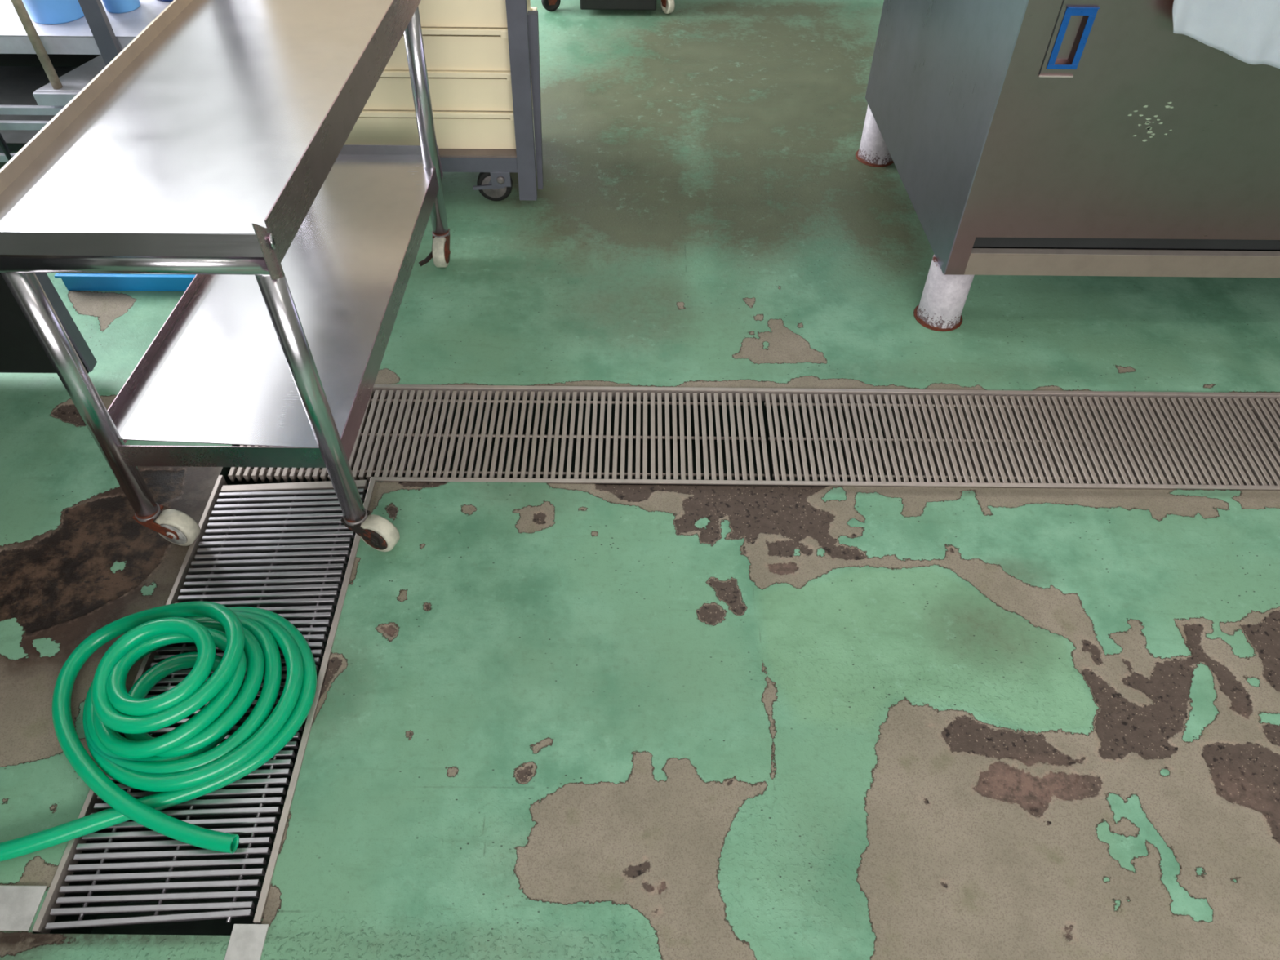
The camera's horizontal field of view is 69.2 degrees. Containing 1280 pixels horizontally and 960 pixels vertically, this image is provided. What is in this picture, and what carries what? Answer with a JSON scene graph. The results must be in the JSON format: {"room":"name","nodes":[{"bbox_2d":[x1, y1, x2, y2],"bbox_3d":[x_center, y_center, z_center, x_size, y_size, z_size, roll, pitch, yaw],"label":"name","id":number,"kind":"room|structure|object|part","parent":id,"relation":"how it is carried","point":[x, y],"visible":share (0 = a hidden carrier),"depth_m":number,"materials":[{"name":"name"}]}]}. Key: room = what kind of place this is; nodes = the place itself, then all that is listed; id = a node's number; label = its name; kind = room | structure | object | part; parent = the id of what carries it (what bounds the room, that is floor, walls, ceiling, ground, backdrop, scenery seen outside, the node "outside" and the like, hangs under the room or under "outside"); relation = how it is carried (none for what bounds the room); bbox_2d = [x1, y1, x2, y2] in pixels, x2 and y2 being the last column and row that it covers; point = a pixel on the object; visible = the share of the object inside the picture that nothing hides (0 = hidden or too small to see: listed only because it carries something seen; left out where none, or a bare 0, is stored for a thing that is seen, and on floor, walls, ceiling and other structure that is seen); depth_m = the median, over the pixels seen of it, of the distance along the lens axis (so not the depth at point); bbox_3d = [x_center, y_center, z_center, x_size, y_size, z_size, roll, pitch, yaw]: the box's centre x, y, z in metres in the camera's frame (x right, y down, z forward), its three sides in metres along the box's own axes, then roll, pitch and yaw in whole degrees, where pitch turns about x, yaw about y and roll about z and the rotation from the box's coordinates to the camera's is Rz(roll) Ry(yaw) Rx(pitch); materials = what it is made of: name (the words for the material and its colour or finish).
{"room":"commercial kitchen","nodes":[
{"label":"commercial kitchen","id":0,"kind":"room"},
{"bbox_2d":[0,0,1279,959],"bbox_3d":[-0.195,-0.513,2.448,6.800,0.003,9.000,1,49,0],"label":"floor","id":1,"kind":"structure","parent":0,"point":[551,721],"depth_m":1.77,"materials":[{"name":"green paint"}]},
{"bbox_2d":[0,885,46,930],"bbox_3d":[-1.137,0.650,1.413,0.440,0.003,0.065,1,49,0],"label":"cover plate","id":2,"kind":"object","parent":1,"relation":"on","point":[19,904],"visible":1,"depth_m":1.41,"materials":[{"name":"metal"}]},
{"bbox_2d":[0,272,97,373],"bbox_3d":[-1.812,-0.230,1.418,1.072,1.150,1.090,1,49,0],"label":"bin","id":3,"kind":"object","parent":1,"relation":"on","point":[21,351],"visible":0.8,"depth_m":2.08,"materials":[{"name":"grey metal"}]},
{"bbox_3d":[-1.735,-0.461,1.951,0.922,0.585,0.036,1,49,0],"label":"frame","id":4,"kind":"part","parent":3,"relation":"part of","materials":[{"name":"grey metal"}]},
{"bbox_2d":[0,0,171,163],"bbox_3d":[-1.836,-1.508,2.307,1.300,1.500,0.636,1,49,0],"label":"storage shelf","id":5,"kind":"object","parent":1,"relation":"on","point":[78,50],"visible":0.2,"depth_m":2.48,"materials":[{"name":"grey metal"}]},
{"bbox_3d":[-1.758,-0.935,2.495,0.076,0.264,0.015,7,49,6],"label":"wire handle","id":6,"kind":"part","parent":5,"relation":"part of","materials":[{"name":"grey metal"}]},
{"bbox_3d":[-1.792,-0.894,2.573,0.800,0.022,0.014,1,49,0],"label":"rail","id":7,"kind":"part","parent":5,"relation":"part of","materials":[{"name":"grey metal"}]},
{"bbox_3d":[-1.781,-0.961,2.512,0.820,0.022,0.014,1,49,0],"label":"rail","id":8,"kind":"part","parent":5,"relation":"part of","materials":[{"name":"grey metal"}]},
{"bbox_3d":[-1.790,-0.995,2.492,0.800,0.022,0.014,1,49,0],"label":"rail","id":9,"kind":"part","parent":5,"relation":"part of","materials":[{"name":"grey metal"}]},
{"bbox_2d":[10,0,62,88],"bbox_3d":[-1.533,-1.371,2.066,0.027,1.015,0.024,1,49,0],"label":"pole","id":10,"kind":"object","parent":5,"relation":"on","point":[18,5],"visible":1,"depth_m":2.35,"materials":[{"name":"brown wood"}]},
{"bbox_3d":[-1.836,-1.421,2.884,1.300,0.280,0.004,1,49,0],"label":"panel","id":11,"kind":"part","parent":5,"relation":"part of","materials":[{"name":"black metal"}]},
{"bbox_2d":[22,0,84,24],"bbox_3d":[-1.542,-1.316,2.390,0.183,0.220,0.183,1,49,0],"label":"plastic tub","id":12,"kind":"object","parent":5,"relation":"on","point":[41,11],"visible":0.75,"depth_m":2.41,"materials":[{"name":"blue plastic"}]},
{"bbox_2d":[32,91,79,106],"bbox_3d":[-1.455,-1.003,2.444,0.270,0.034,0.012,1,49,0],"label":"tray","id":13,"kind":"object","parent":5,"relation":"on","point":[42,98],"depth_m":2.44,"materials":[{"name":"grey metal"}]},
{"bbox_2d":[35,54,106,92],"bbox_3d":[-1.439,-1.098,2.526,0.299,0.035,0.237,1,49,0],"label":"tray","id":14,"kind":"object","parent":5,"relation":"on","point":[74,81],"depth_m":2.48,"materials":[{"name":"grey metal"}]},
{"bbox_3d":[-1.360,-1.317,2.144,0.045,1.500,0.020,1,49,0],"label":"post","id":15,"kind":"part","parent":5,"relation":"part of","materials":[{"name":"grey metal"}]},
{"bbox_2d":[102,0,140,13],"bbox_3d":[-1.392,-1.349,2.420,0.110,0.220,0.110,1,49,0],"label":"plastic tub","id":16,"kind":"object","parent":5,"relation":"on","point":[111,6],"visible":1,"depth_m":2.47,"materials":[{"name":"blue plastic"}]},
{"bbox_2d":[158,0,173,1],"bbox_3d":[-1.281,-1.429,2.478,0.165,0.240,0.165,1,49,0],"label":"plastic tub","id":17,"kind":"object","parent":5,"relation":"on","point":[158,0],"visible":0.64,"depth_m":2.52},
{"bbox_2d":[53,272,195,291],"bbox_3d":[-1.257,-0.623,2.498,0.481,0.052,0.321,1,49,0],"label":"tray","id":18,"kind":"object","parent":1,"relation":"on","point":[73,282],"visible":0.22,"depth_m":2.40,"materials":[{"name":"plastic"}]},
{"bbox_2d":[66,272,121,274],"bbox_3d":[-1.417,-0.587,2.455,0.125,0.057,0.168,1,49,0],"label":"storage box","id":19,"kind":"object","parent":18,"relation":"in","point":[66,273],"visible":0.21,"depth_m":2.39,"materials":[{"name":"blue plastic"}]},
{"bbox_2d":[121,273,195,275],"bbox_3d":[-1.192,-0.591,2.463,0.295,0.053,0.188,1,49,0],"label":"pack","id":20,"kind":"object","parent":18,"relation":"in","point":[122,273],"visible":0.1,"depth_m":2.39},
{"bbox_2d":[31,475,227,933],"bbox_3d":[-0.904,0.344,1.705,0.009,0.034,0.913,1,49,0],"label":"trim","id":21,"kind":"structure","parent":1,"relation":"attached to","point":[44,917],"depth_m":1.53,"materials":[{"name":"metal"}]},
{"bbox_2d":[44,480,367,930],"bbox_3d":[-0.742,0.343,1.700,0.306,0.017,0.903,1,49,0],"label":"drain grate","id":22,"kind":"object","parent":1,"relation":"in","point":[283,547],"visible":0.66,"depth_m":1.71,"materials":[{"name":"metal"}]},
{"bbox_2d":[0,600,316,861],"bbox_3d":[-0.911,0.399,1.543,0.673,0.142,0.521,1,49,0],"label":"garden hose","id":23,"kind":"object","parent":22,"relation":"on","point":[186,762],"visible":1,"depth_m":1.54,"materials":[{"name":"green plastic"}]},
{"bbox_3d":[-0.850,0.349,1.695,0.006,0.006,0.857,1,49,0],"label":"cross rod","id":24,"kind":"part","parent":22,"relation":"part of","materials":[{"name":"metal"}]},
{"bbox_3d":[-0.737,0.350,1.695,0.006,0.006,0.857,1,49,0],"label":"cross rod","id":25,"kind":"part","parent":22,"relation":"part of","materials":[{"name":"metal"}]},
{"bbox_3d":[-0.624,0.351,1.695,0.006,0.006,0.857,1,49,0],"label":"cross rod","id":26,"kind":"part","parent":22,"relation":"part of","materials":[{"name":"metal"}]},
{"bbox_3d":[-0.738,0.016,1.984,0.304,0.012,0.018,-2,49,-2],"label":"plate","id":27,"kind":"part","parent":22,"relation":"part of","materials":[{"name":"metal"}]},
{"bbox_2d":[0,0,450,551],"bbox_3d":[-0.730,-0.500,1.921,0.524,0.765,1.064,1,49,0],"label":"cart","id":28,"kind":"object","parent":1,"relation":"on","point":[211,147],"visible":1,"depth_m":1.69,"materials":[{"name":"silver metal"}]},
{"bbox_3d":[-0.956,-0.138,1.604,0.070,0.622,0.041,1,49,0],"label":"leg","id":29,"kind":"part","parent":28,"relation":"part of","materials":[{"name":"silver metal"}]},
{"bbox_3d":[-0.748,-0.322,1.366,0.418,0.035,0.035,1,49,0],"label":"rail","id":30,"kind":"part","parent":28,"relation":"part of","materials":[{"name":"silver metal"}]},
{"bbox_2d":[0,0,392,257],"bbox_3d":[-0.715,-0.727,1.676,0.437,0.032,1.072,3,49,2],"label":"shelf","id":31,"kind":"object","parent":28,"relation":"attached to","point":[190,141],"depth_m":1.51,"materials":[{"name":"silver metal"}]},
{"bbox_2d":[113,154,434,447],"bbox_3d":[-0.743,-0.441,2.013,0.463,0.002,1.020,1,49,0],"label":"shelf","id":32,"kind":"object","parent":28,"relation":"attached to","point":[219,372],"depth_m":1.89,"materials":[{"name":"silver metal"}]},
{"bbox_3d":[-0.560,-0.132,1.602,0.041,0.620,0.041,1,49,0],"label":"leg","id":33,"kind":"part","parent":28,"relation":"part of","materials":[{"name":"silver metal"}]},
{"bbox_3d":[-0.517,-0.872,2.226,0.063,0.657,0.041,1,49,0],"label":"leg","id":34,"kind":"part","parent":28,"relation":"part of","materials":[{"name":"silver metal"}]},
{"bbox_3d":[-0.560,-0.592,2.463,0.062,0.037,0.015,-30,55,-24],"label":"brake lever","id":35,"kind":"part","parent":28,"relation":"part of","materials":[{"name":"brown metal"}]},
{"bbox_2d":[224,924,269,959],"bbox_3d":[-0.590,1.053,1.066,0.052,0.005,1.016,1,49,0],"label":"trim","id":36,"kind":"structure","parent":1,"relation":"on","point":[246,941],"depth_m":1.38,"materials":[{"name":"metal"}]},
{"bbox_2d":[253,480,375,924],"bbox_3d":[-0.576,0.345,1.706,0.011,0.034,0.888,1,49,0],"label":"trim","id":37,"kind":"structure","parent":1,"relation":"attached to","point":[261,904],"depth_m":1.60,"materials":[{"name":"metal"}]},
{"bbox_2d":[438,0,543,200],"bbox_3d":[-0.646,-1.494,2.226,0.800,1.620,0.450,1,49,0],"label":"cabinet frame","id":38,"kind":"object","parent":1,"relation":"on","point":[495,166],"visible":0.3,"depth_m":2.56,"materials":[{"name":"grey metal"}]},
{"bbox_2d":[344,45,539,149],"bbox_3d":[-0.625,-1.114,2.688,0.642,0.110,0.424,1,49,0],"label":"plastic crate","id":39,"kind":"object","parent":38,"relation":"on","point":[453,129],"visible":0.1,"depth_m":2.56,"materials":[{"name":"beige plastic"}]},
{"bbox_2d":[363,6,537,111],"bbox_3d":[-0.623,-1.188,2.606,0.642,0.110,0.424,1,49,0],"label":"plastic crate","id":40,"kind":"object","parent":39,"relation":"on","point":[450,90],"visible":0.15,"depth_m":2.48,"materials":[{"name":"beige plastic"}]},
{"bbox_2d":[383,0,530,71],"bbox_3d":[-0.626,-1.260,2.522,0.642,0.110,0.424,1,49,0],"label":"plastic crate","id":41,"kind":"object","parent":40,"relation":"on","point":[446,48],"visible":0.2,"depth_m":2.40,"materials":[{"name":"beige plastic"}]},
{"bbox_2d":[418,0,507,27],"bbox_3d":[-0.623,-1.334,2.440,0.642,0.110,0.424,1,49,0],"label":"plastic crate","id":42,"kind":"object","parent":41,"relation":"on","point":[433,13],"visible":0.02,"depth_m":2.33,"materials":[{"name":"beige plastic"}]},
{"bbox_2d":[438,148,516,157],"bbox_3d":[-0.670,-1.064,2.722,0.680,0.006,0.434,1,49,0],"label":"shelf","id":43,"kind":"object","parent":38,"relation":"attached to","point":[444,153],"depth_m":2.58,"materials":[{"name":"grey metal"}]},
{"bbox_3d":[-0.676,-1.048,2.741,0.668,0.044,0.438,1,49,0],"label":"rail","id":44,"kind":"part","parent":38,"relation":"part of","materials":[{"name":"grey metal"}]},
{"bbox_3d":[-0.433,-0.841,2.660,0.092,0.020,0.006,1,49,0],"label":"brake lever","id":45,"kind":"part","parent":38,"relation":"part of","materials":[{"name":"grey metal"}]},
{"bbox_3d":[-0.294,-1.341,2.079,0.094,1.598,0.022,1,49,0],"label":"post","id":46,"kind":"part","parent":38,"relation":"part of","materials":[{"name":"grey metal"}]},
{"bbox_3d":[-0.278,-1.020,2.533,0.036,0.493,0.023,1,49,0],"label":"post","id":47,"kind":"part","parent":38,"relation":"part of","materials":[{"name":"grey metal"}]},
{"bbox_2d":[227,389,770,482],"bbox_3d":[-0.303,-0.100,2.097,1.172,0.021,0.272,1,49,0],"label":"drain grate","id":48,"kind":"object","parent":1,"relation":"in","point":[239,473],"visible":0.81,"depth_m":2.08,"materials":[{"name":"metal"}]},
{"bbox_3d":[-0.304,-0.015,2.024,1.172,0.007,0.007,1,49,0],"label":"cross rod","id":49,"kind":"part","parent":48,"relation":"part of","materials":[{"name":"metal"}]},
{"bbox_3d":[-0.303,-0.099,2.098,1.172,0.007,0.007,1,49,0],"label":"cross rod","id":50,"kind":"part","parent":48,"relation":"part of","materials":[{"name":"metal"}]},
{"bbox_3d":[-0.302,-0.183,2.172,1.172,0.007,0.007,1,49,0],"label":"cross rod","id":51,"kind":"part","parent":48,"relation":"part of","materials":[{"name":"metal"}]},
{"bbox_2d":[541,0,675,13],"bbox_3d":[-0.118,-2.292,3.457,0.511,0.830,0.646,1,49,0],"label":"trolley","id":52,"kind":"object","parent":1,"relation":"on","point":[667,6],"visible":1,"depth_m":3.53,"materials":[{"name":"grey metal"}]},
{"bbox_2d":[31,397,1278,935],"bbox_3d":[1.095,0.299,1.850,4.005,0.160,1.206,1,49,0],"label":"channel","id":53,"kind":"structure","parent":1,"relation":"in","point":[211,926],"depth_m":2.23,"materials":[{"name":"paint"}]},
{"bbox_2d":[370,476,1279,490],"bbox_3d":[1.261,0.025,2.003,3.678,0.034,0.010,1,49,0],"label":"trim","id":54,"kind":"structure","parent":1,"relation":"attached to","point":[405,479],"depth_m":1.99,"materials":[{"name":"metal"}]},
{"bbox_2d":[372,384,1279,402],"bbox_3d":[1.099,-0.194,2.194,4.005,0.034,0.010,1,49,0],"label":"trim","id":55,"kind":"structure","parent":1,"relation":"attached to","point":[762,391],"depth_m":2.18,"materials":[{"name":"metal"}]},
{"bbox_2d":[764,393,1279,485],"bbox_3d":[0.856,-0.089,2.097,1.130,0.021,0.272,1,49,0],"label":"drain grate","id":56,"kind":"object","parent":1,"relation":"in","point":[1095,441],"visible":0.94,"depth_m":2.09,"materials":[{"name":"metal"}]},
{"bbox_3d":[0.856,-0.172,2.172,1.130,0.007,0.007,1,49,0],"label":"cross rod","id":57,"kind":"part","parent":56,"relation":"part of","materials":[{"name":"metal"}]},
{"bbox_3d":[0.856,-0.088,2.098,1.130,0.007,0.007,1,49,0],"label":"cross rod","id":58,"kind":"part","parent":56,"relation":"part of","materials":[{"name":"metal"}]},
{"bbox_3d":[0.855,-0.004,2.024,1.130,0.007,0.007,1,49,0],"label":"cross rod","id":59,"kind":"part","parent":56,"relation":"part of","materials":[{"name":"metal"}]},
{"bbox_2d":[855,0,1279,331],"bbox_3d":[1.363,-0.996,2.291,1.399,0.890,0.914,1,49,0],"label":"base cabinet","id":60,"kind":"object","parent":1,"relation":"on","point":[1021,137],"visible":1,"depth_m":2.03,"materials":[{"name":"silver metal"}]},
{"bbox_3d":[1.370,-1.367,2.523,1.386,0.689,0.003,1,49,0],"label":"panel","id":61,"kind":"part","parent":60,"relation":"part of","materials":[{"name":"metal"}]},
{"bbox_3d":[0.732,-1.061,2.822,0.113,0.170,0.113,1,49,0],"label":"leg","id":62,"kind":"part","parent":60,"relation":"part of","materials":[{"name":"white paint"}]},
{"bbox_3d":[0.762,-0.474,2.307,0.113,0.170,0.113,1,49,0],"label":"leg","id":63,"kind":"part","parent":60,"relation":"part of","materials":[{"name":"white paint"}]},
{"bbox_3d":[0.702,-1.043,2.233,0.055,0.689,0.875,1,49,0],"label":"panel","id":64,"kind":"part","parent":60,"relation":"part of","materials":[{"name":"metal"}]},
{"bbox_3d":[0.837,-0.859,1.807,0.034,0.094,0.014,1,49,0],"label":"finger pull","id":65,"kind":"part","parent":60,"relation":"part of","materials":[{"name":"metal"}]},
{"bbox_3d":[0.837,-0.854,1.797,0.060,0.120,0.007,1,49,0],"label":"film frame","id":66,"kind":"part","parent":60,"relation":"part of","materials":[{"name":"blue plastic"}]},
{"bbox_3d":[1.412,-0.508,2.187,1.286,0.060,0.020,1,49,0],"label":"rail","id":67,"kind":"part","parent":60,"relation":"part of","materials":[{"name":"metal"}]},
{"bbox_3d":[1.366,-0.812,2.492,1.383,0.002,0.871,1,49,0],"label":"panel","id":68,"kind":"part","parent":60,"relation":"part of","materials":[{"name":"grey metal"}]},
{"bbox_3d":[1.414,-0.755,1.922,1.284,0.590,0.018,1,49,0],"label":"door","id":69,"kind":"part","parent":60,"relation":"part of","materials":[{"name":"metal"}]},
{"bbox_2d":[1172,0,1279,68],"bbox_3d":[1.344,-0.899,1.759,0.729,0.231,0.138,1,49,0],"label":"cloth","id":70,"kind":"object","parent":60,"relation":"hanging from","point":[1248,31],"visible":1,"depth_m":1.74,"materials":[{"name":"white fabric"}]},
{"bbox_2d":[1247,398,1279,455],"bbox_3d":[1.992,-0.078,2.097,1.129,0.021,0.272,1,49,0],"label":"drain grate","id":71,"kind":"object","parent":1,"relation":"in","point":[1267,412],"visible":0.93,"depth_m":2.14,"materials":[{"name":"metal"}]}
]}

